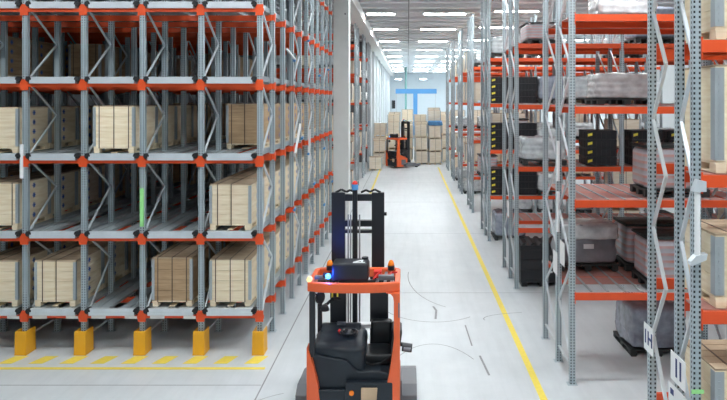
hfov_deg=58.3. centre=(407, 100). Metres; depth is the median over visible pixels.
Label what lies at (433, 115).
wooden crate
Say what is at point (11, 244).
wooden crate
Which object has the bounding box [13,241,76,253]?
wooden crate
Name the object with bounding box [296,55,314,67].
wooden crate
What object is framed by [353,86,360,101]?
wooden crate
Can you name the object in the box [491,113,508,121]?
wooden crate
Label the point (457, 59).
wooden crate
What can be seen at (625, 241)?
tray stack
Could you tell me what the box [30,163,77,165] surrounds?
wooden crate
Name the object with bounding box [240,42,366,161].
wall
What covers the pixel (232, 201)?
wooden crate
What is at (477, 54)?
pallet
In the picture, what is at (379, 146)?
wooden crate
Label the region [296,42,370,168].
rack
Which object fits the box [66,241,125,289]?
wooden crate
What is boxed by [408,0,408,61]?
trim
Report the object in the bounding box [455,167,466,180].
pallet
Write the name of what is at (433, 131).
wooden crate
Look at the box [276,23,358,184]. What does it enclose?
rack
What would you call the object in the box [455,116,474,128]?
pallet
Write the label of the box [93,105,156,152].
wooden crate
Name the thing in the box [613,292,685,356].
pallet
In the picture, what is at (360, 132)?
wooden crate
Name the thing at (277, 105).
wooden crate
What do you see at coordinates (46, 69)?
wooden crate
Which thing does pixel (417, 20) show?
ceiling
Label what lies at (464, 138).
wooden crate
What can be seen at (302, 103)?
wooden crate
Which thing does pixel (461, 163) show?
rack
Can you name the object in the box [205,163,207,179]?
wooden crate
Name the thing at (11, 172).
wooden crate
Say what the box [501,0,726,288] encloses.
rack
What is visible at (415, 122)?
wooden crate
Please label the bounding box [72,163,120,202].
wooden crate
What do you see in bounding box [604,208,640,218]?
wooden crate
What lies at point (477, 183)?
pallet
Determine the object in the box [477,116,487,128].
pallet
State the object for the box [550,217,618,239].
hood
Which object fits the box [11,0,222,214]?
wall
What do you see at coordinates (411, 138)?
wooden crate
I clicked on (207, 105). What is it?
wooden crate
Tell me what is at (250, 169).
wooden crate
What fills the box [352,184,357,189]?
lamp
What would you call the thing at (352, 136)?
wooden crate
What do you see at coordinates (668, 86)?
wall
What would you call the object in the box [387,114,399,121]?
wooden crate
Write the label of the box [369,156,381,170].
wooden crate
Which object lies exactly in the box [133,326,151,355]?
protector
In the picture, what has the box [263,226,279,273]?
wooden crate
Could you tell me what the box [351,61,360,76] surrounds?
wooden crate
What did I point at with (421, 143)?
wooden crate
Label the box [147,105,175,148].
wooden crate
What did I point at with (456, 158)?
wooden crate
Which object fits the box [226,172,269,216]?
wooden crate
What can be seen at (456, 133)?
wooden crate
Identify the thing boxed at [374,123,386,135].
wooden crate
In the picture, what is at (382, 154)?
wooden crate
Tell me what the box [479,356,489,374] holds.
tyre mark
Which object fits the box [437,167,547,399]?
floor marking
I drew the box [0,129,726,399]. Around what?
floor
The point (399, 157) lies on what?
truck
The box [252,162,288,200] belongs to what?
wooden crate
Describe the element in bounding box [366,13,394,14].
diffuser
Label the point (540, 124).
pallet
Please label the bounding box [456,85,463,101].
wooden crate
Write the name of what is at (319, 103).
wooden crate
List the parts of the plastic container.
container lid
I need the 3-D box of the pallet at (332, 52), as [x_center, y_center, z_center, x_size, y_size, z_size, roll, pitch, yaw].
[-3.574,-1.904,30.398,1.185,0.755,0.988,0,0,0]
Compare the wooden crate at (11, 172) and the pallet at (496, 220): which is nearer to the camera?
the wooden crate at (11, 172)
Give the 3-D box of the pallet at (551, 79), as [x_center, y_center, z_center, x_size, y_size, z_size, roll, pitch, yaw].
[5.021,-0.421,23.256,0.937,0.991,1.102,0,0,0]
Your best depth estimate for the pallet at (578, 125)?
28.56 m
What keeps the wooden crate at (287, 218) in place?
on the rack at (169, 29)
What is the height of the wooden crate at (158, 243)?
0.904 m
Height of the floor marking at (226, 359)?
0.002 m
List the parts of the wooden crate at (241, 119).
lid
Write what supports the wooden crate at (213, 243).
on the rack at (169, 29)
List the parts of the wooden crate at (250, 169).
lid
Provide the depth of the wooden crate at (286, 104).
16.64 m
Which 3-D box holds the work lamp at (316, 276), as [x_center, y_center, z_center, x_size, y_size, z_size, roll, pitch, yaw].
[-1.350,2.695,9.940,0.160,0.050,0.080,0,0,0]
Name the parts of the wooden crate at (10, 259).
lid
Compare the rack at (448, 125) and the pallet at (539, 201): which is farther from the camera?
the rack at (448, 125)
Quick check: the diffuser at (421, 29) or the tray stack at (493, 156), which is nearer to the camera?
the tray stack at (493, 156)
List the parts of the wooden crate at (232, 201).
lid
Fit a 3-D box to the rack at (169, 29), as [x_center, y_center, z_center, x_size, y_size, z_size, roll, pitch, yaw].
[-7.444,0.400,18.430,9.349,9.000,11.690,0,0,0]
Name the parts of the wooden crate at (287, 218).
lid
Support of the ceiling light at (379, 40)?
attached to the ceiling
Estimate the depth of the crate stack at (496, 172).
22.82 m
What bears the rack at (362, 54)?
on the floor
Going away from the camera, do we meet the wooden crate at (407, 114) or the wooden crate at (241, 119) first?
the wooden crate at (241, 119)
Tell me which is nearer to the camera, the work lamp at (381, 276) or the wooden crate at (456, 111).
the work lamp at (381, 276)
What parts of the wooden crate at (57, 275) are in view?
lid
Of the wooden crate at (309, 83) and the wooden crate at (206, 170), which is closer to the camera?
the wooden crate at (206, 170)
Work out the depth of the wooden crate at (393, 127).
51.55 m
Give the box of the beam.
[350,0,393,75]
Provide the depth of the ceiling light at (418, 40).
50.37 m
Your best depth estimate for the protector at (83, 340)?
12.51 m
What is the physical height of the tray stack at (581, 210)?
0.915 m
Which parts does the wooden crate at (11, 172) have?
lid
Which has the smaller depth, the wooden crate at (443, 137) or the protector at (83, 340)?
the protector at (83, 340)
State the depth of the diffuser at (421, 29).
42.03 m
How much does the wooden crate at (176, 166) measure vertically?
0.964 m
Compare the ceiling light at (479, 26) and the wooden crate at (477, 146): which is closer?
the wooden crate at (477, 146)
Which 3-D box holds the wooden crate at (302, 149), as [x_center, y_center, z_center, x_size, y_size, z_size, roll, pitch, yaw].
[-3.477,2.079,21.350,0.816,0.904,1.128,0,0,0]
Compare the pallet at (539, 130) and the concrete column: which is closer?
the pallet at (539, 130)
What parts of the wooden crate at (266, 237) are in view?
lid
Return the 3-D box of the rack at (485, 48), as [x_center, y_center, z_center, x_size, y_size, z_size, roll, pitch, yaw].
[8.340,0.550,23.835,11.170,8.700,2.320,0,0,0]
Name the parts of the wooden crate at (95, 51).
lid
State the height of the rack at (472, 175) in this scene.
8.700 m
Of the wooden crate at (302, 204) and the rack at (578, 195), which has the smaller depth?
the rack at (578, 195)
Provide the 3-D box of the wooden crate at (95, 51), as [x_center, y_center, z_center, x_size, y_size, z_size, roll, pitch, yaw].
[-8.060,-0.951,16.750,0.796,0.964,1.128,0,0,0]
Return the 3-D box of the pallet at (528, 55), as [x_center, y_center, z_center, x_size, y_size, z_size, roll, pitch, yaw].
[4.896,-1.904,23.248,1.185,0.755,0.988,0,0,0]
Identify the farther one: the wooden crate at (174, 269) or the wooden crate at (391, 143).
the wooden crate at (391, 143)
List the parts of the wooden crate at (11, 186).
lid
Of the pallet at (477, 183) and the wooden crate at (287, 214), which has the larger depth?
the pallet at (477, 183)
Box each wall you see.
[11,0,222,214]
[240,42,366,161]
[371,50,389,155]
[390,73,506,128]
[519,37,687,145]
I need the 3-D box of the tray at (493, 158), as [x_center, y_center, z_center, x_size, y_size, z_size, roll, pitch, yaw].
[3.530,2.795,29.000,0.790,0.736,1.130,0,0,0]
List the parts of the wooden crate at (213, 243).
lid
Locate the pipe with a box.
[405,67,406,120]
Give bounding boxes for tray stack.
[477,153,497,175]
[507,118,528,121]
[519,22,554,42]
[575,208,591,212]
[613,217,673,270]
[630,142,709,196]
[631,228,673,288]
[643,210,670,212]
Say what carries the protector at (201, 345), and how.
on the floor
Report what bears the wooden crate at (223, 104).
on the rack at (169, 29)
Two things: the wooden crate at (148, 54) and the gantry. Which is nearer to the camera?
the wooden crate at (148, 54)
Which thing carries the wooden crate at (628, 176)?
on the rack at (485, 48)
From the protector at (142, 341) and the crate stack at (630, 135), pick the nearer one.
the protector at (142, 341)
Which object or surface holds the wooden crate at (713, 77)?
on the rack at (697, 49)
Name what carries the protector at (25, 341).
on the floor
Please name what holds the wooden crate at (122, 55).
on the rack at (169, 29)
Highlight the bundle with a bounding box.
[428,120,442,125]
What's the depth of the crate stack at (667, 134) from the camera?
17.31 m
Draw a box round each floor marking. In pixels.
[0,356,267,369]
[369,169,379,193]
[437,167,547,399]
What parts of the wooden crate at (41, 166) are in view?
lid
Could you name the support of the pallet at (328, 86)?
on the rack at (277, 69)
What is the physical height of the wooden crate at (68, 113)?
0.904 m
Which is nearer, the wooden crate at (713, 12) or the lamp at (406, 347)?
the wooden crate at (713, 12)
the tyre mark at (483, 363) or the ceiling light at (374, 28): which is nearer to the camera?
the tyre mark at (483, 363)
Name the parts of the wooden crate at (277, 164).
lid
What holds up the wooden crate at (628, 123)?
on the rack at (485, 48)
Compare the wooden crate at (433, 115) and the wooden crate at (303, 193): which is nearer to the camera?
the wooden crate at (303, 193)
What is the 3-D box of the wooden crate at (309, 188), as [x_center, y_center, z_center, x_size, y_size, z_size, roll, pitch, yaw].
[-3.495,3.564,22.500,0.816,0.934,1.128,0,0,0]
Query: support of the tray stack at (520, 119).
on the rack at (472, 175)
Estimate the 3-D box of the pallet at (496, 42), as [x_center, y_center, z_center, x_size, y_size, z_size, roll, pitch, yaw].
[3.496,-1.904,23.248,1.185,0.755,0.988,0,0,0]
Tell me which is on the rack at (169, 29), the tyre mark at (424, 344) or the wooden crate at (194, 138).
the wooden crate at (194, 138)
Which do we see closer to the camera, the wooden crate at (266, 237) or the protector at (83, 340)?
the protector at (83, 340)
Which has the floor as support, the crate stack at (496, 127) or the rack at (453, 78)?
the rack at (453, 78)
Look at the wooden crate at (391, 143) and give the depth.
51.55 m
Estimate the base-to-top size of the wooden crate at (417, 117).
0.949 m
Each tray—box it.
[477,156,496,171]
[632,147,689,188]
[634,234,673,277]
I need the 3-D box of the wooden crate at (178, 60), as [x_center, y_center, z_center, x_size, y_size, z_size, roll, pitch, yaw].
[-8.055,-0.951,21.350,0.796,0.964,1.128,0,0,0]
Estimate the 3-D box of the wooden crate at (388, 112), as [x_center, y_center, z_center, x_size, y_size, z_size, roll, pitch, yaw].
[-1.114,1.409,54.300,1.001,0.994,0.928,0,0,1]
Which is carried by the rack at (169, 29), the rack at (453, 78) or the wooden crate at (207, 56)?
the wooden crate at (207, 56)
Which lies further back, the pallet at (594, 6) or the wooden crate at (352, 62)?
the wooden crate at (352, 62)
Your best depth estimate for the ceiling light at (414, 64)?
84.45 m
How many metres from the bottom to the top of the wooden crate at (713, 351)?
0.744 m
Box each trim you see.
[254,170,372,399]
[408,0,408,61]
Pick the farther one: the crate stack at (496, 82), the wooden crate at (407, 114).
the wooden crate at (407, 114)
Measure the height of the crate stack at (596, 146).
0.916 m
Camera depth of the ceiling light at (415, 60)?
75.72 m
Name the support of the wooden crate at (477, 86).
on the rack at (461, 163)
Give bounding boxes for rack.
[0,0,332,331]
[240,11,350,193]
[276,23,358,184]
[276,33,365,177]
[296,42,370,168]
[445,47,524,170]
[450,39,542,180]
[457,29,618,193]
[466,14,661,212]
[480,0,723,240]
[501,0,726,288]
[541,0,726,385]
[644,0,726,399]
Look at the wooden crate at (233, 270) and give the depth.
12.75 m
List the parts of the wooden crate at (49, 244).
lid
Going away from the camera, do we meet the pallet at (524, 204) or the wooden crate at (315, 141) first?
the pallet at (524, 204)
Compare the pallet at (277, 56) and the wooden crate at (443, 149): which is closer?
the pallet at (277, 56)
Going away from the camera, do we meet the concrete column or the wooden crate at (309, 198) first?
the wooden crate at (309, 198)
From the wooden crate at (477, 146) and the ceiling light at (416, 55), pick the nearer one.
the wooden crate at (477, 146)
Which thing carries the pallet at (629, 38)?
on the rack at (522, 222)
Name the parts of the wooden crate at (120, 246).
lid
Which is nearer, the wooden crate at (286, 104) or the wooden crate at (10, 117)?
the wooden crate at (10, 117)
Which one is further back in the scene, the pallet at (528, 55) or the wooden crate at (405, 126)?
the wooden crate at (405, 126)
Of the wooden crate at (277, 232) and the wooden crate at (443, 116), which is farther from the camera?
the wooden crate at (443, 116)
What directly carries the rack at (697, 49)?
on the floor
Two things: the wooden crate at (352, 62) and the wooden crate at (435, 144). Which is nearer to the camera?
the wooden crate at (352, 62)
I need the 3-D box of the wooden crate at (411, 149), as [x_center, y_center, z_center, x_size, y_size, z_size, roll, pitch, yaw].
[-0.099,4.426,54.000,0.965,0.949,0.928,0,0,1]
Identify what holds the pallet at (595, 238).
on the rack at (578, 195)
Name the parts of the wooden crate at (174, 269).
lid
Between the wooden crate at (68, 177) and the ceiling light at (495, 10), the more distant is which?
the ceiling light at (495, 10)
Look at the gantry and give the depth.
83.80 m
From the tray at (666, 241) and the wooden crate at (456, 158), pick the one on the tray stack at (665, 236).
the tray at (666, 241)
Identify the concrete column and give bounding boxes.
[333,0,349,219]
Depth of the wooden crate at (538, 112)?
40.05 m
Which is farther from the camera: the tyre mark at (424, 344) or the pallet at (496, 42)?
the pallet at (496, 42)
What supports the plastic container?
on the floor
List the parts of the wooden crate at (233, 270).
lid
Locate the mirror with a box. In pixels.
[315,292,324,303]
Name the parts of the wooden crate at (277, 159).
lid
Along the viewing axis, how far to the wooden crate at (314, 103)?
21.69 m
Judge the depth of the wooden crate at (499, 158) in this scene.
34.30 m
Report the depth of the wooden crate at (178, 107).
15.81 m
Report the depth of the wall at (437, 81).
112.00 m
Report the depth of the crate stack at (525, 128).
22.82 m
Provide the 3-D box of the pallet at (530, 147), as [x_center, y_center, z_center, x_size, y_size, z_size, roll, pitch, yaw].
[3.596,1.316,17.548,1.185,0.755,0.988,0,0,0]
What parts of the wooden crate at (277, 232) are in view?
lid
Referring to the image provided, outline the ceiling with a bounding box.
[242,0,673,72]
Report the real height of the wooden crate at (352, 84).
1.054 m
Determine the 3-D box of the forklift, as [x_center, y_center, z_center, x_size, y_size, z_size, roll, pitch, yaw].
[-0.810,3.115,10.845,1.900,3.570,2.610,0,0,0]
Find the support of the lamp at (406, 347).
attached to the forklift
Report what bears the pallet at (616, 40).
on the rack at (485, 48)
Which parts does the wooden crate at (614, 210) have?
lid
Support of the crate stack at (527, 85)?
on the rack at (485, 48)
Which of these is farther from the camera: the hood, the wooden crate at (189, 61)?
the wooden crate at (189, 61)
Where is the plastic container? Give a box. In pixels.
[519,236,562,286]
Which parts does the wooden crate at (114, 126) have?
lid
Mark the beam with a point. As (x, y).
(358, 16)
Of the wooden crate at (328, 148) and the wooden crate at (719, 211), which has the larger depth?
the wooden crate at (328, 148)
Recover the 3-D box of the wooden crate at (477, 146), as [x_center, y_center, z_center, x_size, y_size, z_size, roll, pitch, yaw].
[3.530,2.767,34.750,1.016,1.054,0.928,0,0,0]
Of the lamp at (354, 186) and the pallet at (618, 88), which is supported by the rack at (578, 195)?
the pallet at (618, 88)
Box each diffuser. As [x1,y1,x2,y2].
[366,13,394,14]
[421,29,454,29]
[424,13,465,14]
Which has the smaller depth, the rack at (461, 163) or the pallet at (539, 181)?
the pallet at (539, 181)
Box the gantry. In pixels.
[396,89,436,133]
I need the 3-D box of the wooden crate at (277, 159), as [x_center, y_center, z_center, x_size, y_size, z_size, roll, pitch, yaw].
[-3.472,2.079,17.900,0.816,0.904,1.128,0,0,0]
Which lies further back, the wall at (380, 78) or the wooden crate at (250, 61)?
the wall at (380, 78)
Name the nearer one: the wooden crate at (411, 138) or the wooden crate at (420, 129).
the wooden crate at (420, 129)
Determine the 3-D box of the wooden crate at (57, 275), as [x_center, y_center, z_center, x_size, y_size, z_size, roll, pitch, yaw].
[-6.922,3.579,13.300,0.816,0.904,1.128,0,0,0]
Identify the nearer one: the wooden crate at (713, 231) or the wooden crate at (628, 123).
the wooden crate at (713, 231)
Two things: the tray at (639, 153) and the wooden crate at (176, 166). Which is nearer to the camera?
the tray at (639, 153)
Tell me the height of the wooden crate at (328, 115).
1.054 m
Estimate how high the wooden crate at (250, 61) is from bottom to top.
0.964 m
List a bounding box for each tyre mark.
[401,344,472,358]
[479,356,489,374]
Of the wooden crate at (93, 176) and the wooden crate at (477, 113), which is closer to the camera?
the wooden crate at (93, 176)
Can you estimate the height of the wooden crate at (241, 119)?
0.964 m
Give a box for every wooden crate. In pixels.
[0,35,21,76]
[0,106,48,152]
[0,164,53,171]
[0,169,19,177]
[0,176,48,229]
[0,236,19,251]
[0,248,48,306]
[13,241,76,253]
[14,170,75,218]
[19,106,76,148]
[30,40,53,76]
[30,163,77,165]
[34,248,101,306]
[46,165,99,209]
[65,106,93,144]
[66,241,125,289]
[68,44,119,76]
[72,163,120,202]
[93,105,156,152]
[120,47,137,76]
[120,163,138,195]
[125,236,139,274]
[127,222,161,261]
[138,51,150,76]
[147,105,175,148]
[152,245,209,306]
[168,104,206,141]
[173,163,195,184]
[173,241,223,258]
[175,105,192,144]
[176,58,180,76]
[188,60,191,76]
[205,54,239,76]
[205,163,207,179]
[206,104,210,138]
[209,177,263,229]
[209,246,263,306]
[222,103,241,138]
[226,103,269,148]
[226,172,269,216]
[226,235,269,288]
[239,56,242,76]
[240,166,279,208]
[245,103,279,143]
[248,59,252,76]
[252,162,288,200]
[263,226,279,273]
[264,158,296,192]
[267,217,288,259]
[276,155,303,186]
[278,210,296,248]
[285,103,288,140]
[286,152,309,181]
[287,204,303,237]
[294,103,296,137]
[295,198,309,229]
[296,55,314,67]
[302,103,303,135]
[302,147,320,172]
[302,149,315,177]
[302,193,315,222]
[308,103,309,128]
[309,83,328,101]
[309,188,320,215]
[314,103,315,131]
[314,141,328,147]
[319,103,320,129]
[320,182,332,204]
[324,148,332,171]
[328,115,332,136]
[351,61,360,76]
[351,83,353,101]
[351,112,353,131]
[351,135,360,152]
[351,141,353,160]
[351,169,353,188]
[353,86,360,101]
[359,131,366,144]
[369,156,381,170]
[373,140,385,152]
[373,152,385,165]
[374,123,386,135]
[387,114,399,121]
[387,121,399,134]
[388,112,400,123]
[388,135,399,148]
[402,109,412,121]
[404,125,412,136]
[404,137,412,148]
[404,148,412,159]
[414,114,425,120]
[414,121,427,134]
[415,124,426,136]
[415,137,427,150]
[415,150,427,164]
[427,110,440,120]
[428,126,440,138]
[429,138,441,151]
[429,151,441,164]
[441,114,449,120]
[441,121,450,134]
[441,134,449,148]
[442,148,450,161]
[450,110,464,124]
[450,132,464,146]
[450,155,464,169]
[456,59,463,76]
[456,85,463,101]
[456,137,466,153]
[464,52,480,71]
[464,82,480,101]
[464,142,480,162]
[474,110,480,124]
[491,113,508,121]
[496,154,508,162]
[519,113,533,122]
[521,111,539,122]
[575,114,588,122]
[575,154,593,175]
[604,119,640,147]
[604,172,634,183]
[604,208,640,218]
[685,0,726,42]
[685,65,726,172]
[685,219,726,307]
[685,339,726,399]
[716,208,723,218]
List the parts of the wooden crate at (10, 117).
lid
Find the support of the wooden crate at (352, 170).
on the floor
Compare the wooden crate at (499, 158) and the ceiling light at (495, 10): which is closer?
the ceiling light at (495, 10)
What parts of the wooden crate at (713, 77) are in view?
lid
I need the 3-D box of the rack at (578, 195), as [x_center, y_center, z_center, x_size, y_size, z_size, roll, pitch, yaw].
[5.590,0.550,12.345,5.670,8.700,2.320,0,0,0]
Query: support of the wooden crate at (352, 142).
on the rack at (355, 46)
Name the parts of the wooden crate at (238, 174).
lid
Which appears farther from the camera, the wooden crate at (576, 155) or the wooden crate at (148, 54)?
the wooden crate at (576, 155)
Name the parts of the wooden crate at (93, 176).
lid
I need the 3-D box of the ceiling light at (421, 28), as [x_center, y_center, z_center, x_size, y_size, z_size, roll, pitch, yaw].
[1.950,-4.677,42.000,2.280,0.106,0.560,0,0,0]
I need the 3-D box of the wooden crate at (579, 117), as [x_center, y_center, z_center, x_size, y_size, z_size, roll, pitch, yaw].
[9.030,1.167,34.750,1.016,1.054,0.928,0,0,0]
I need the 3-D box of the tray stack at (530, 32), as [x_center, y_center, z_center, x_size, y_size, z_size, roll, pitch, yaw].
[3.500,-1.800,17.600,0.800,0.549,1.150,0,0,0]
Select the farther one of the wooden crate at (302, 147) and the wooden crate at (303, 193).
the wooden crate at (302, 147)
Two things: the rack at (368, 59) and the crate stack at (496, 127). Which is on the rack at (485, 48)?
the crate stack at (496, 127)
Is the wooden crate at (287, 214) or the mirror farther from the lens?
the wooden crate at (287, 214)
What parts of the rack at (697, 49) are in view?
sign plate, sign plate, sign plate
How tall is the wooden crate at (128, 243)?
0.904 m
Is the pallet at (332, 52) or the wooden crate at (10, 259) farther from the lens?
the pallet at (332, 52)
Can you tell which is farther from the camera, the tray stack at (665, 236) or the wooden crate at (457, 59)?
the wooden crate at (457, 59)
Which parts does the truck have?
panel, mast rail, panel, backrest, mast rail, guard post, mast rail, support leg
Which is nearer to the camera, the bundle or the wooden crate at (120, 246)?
the wooden crate at (120, 246)
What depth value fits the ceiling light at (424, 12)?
34.32 m
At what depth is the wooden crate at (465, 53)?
34.30 m
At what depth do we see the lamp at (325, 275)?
9.72 m
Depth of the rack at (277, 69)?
32.06 m
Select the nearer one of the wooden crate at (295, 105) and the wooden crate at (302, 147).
the wooden crate at (295, 105)
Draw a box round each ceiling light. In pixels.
[366,11,395,14]
[373,27,397,29]
[379,40,399,41]
[386,55,401,56]
[414,64,431,65]
[415,60,434,61]
[416,55,437,56]
[418,40,447,41]
[420,27,455,29]
[423,11,466,14]
[478,25,513,27]
[494,9,538,11]
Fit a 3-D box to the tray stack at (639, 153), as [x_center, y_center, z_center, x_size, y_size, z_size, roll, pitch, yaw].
[4.750,1.236,11.850,1.150,0.915,0.800,0,0,0]
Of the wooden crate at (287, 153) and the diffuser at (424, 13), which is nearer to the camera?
the wooden crate at (287, 153)
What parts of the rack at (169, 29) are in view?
rail, rail, rail, rail, rail, rail, rail, rail, rail, rail, rail, rail, rail, rail, rail, rail, rail, rail, rail, rail, rail, rail, rail, rail, rail, rail, rail, rail, rail, rail, rail, rail, rail, rail, rail, rail, rail, rail, rail, rail, rail, rail, rail, rail, rail, rail, rail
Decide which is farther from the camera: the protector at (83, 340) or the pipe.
the pipe
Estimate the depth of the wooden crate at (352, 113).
35.95 m
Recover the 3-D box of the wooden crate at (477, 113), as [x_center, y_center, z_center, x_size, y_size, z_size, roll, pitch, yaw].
[4.900,1.167,46.250,1.016,1.054,0.928,0,0,0]
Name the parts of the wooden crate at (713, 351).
lid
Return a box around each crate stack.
[491,77,513,102]
[491,122,513,148]
[491,167,513,194]
[513,77,536,102]
[513,122,536,142]
[513,168,536,194]
[579,129,616,164]
[624,129,662,164]
[659,129,673,141]
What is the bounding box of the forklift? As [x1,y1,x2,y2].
[295,181,416,399]
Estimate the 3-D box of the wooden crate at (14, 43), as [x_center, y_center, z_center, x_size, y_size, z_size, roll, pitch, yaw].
[-9.198,-0.951,14.450,0.796,0.964,1.128,0,0,0]
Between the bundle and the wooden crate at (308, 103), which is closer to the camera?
the wooden crate at (308, 103)
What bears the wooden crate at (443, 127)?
on the wooden crate at (443, 137)
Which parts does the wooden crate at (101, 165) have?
lid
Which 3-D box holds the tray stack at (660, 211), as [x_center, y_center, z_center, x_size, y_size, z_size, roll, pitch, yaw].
[9.030,4.442,23.250,0.800,0.915,1.150,0,0,0]
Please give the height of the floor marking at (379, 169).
0.002 m
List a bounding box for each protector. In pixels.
[14,326,35,355]
[74,326,93,355]
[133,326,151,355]
[192,326,209,355]
[252,326,267,355]
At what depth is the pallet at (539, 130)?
22.80 m
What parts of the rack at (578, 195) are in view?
sign plate, sign plate, plate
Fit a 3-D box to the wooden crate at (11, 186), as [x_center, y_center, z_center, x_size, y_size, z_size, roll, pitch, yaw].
[-8.052,2.064,13.300,0.816,0.934,1.128,0,0,0]
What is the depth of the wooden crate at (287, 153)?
20.14 m
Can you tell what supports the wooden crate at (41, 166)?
on the rack at (169, 29)
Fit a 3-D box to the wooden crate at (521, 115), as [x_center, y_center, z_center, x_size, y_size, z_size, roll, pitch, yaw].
[6.280,1.167,34.750,1.016,1.054,0.928,0,0,0]
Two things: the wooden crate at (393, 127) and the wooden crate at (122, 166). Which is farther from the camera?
the wooden crate at (393, 127)
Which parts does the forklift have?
support leg, guard post, guard post, mast rail, mast rail, lift chain, lift chain, lift chain, panel, mast rail, seat, mast rail, backrest, leg plate, support leg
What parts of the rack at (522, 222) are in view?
sign plate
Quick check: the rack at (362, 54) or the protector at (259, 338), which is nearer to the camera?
the protector at (259, 338)
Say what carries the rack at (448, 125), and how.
on the floor
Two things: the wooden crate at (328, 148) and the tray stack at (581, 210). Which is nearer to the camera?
the tray stack at (581, 210)
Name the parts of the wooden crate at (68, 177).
lid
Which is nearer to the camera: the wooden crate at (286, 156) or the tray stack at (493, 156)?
the wooden crate at (286, 156)
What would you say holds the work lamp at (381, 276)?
on the forklift
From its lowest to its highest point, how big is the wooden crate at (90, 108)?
0.904 m
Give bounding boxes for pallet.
[276,55,279,67]
[319,52,332,67]
[319,86,332,102]
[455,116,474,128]
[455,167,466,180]
[463,179,480,193]
[474,50,500,66]
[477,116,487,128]
[491,37,523,57]
[491,209,525,240]
[506,199,532,212]
[519,135,566,164]
[527,39,563,57]
[536,75,563,102]
[536,127,562,136]
[536,172,563,194]
[537,122,563,128]
[537,199,563,212]
[549,217,618,270]
[563,76,608,103]
[564,122,594,138]
[584,72,646,104]
[587,0,656,13]
[602,37,642,57]
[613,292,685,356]
[624,6,673,42]
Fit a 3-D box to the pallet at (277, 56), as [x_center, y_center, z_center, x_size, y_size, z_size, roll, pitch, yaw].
[-6.294,-1.904,30.398,1.185,0.755,0.988,0,0,0]
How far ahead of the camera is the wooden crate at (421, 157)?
50.15 m
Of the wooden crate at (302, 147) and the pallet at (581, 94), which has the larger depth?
the wooden crate at (302, 147)
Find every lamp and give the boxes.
[314,275,324,278]
[323,272,330,279]
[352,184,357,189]
[378,274,393,279]
[401,342,411,351]
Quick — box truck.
[386,119,418,167]
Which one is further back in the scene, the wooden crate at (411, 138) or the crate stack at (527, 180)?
the wooden crate at (411, 138)
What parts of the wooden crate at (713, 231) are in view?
lid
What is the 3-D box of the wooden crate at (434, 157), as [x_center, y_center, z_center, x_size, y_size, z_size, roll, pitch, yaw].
[2.099,4.403,50.400,0.965,0.994,0.928,0,0,1]
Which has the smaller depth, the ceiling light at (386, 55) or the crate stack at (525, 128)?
the crate stack at (525, 128)
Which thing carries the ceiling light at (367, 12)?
attached to the ceiling
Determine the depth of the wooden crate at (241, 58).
21.04 m

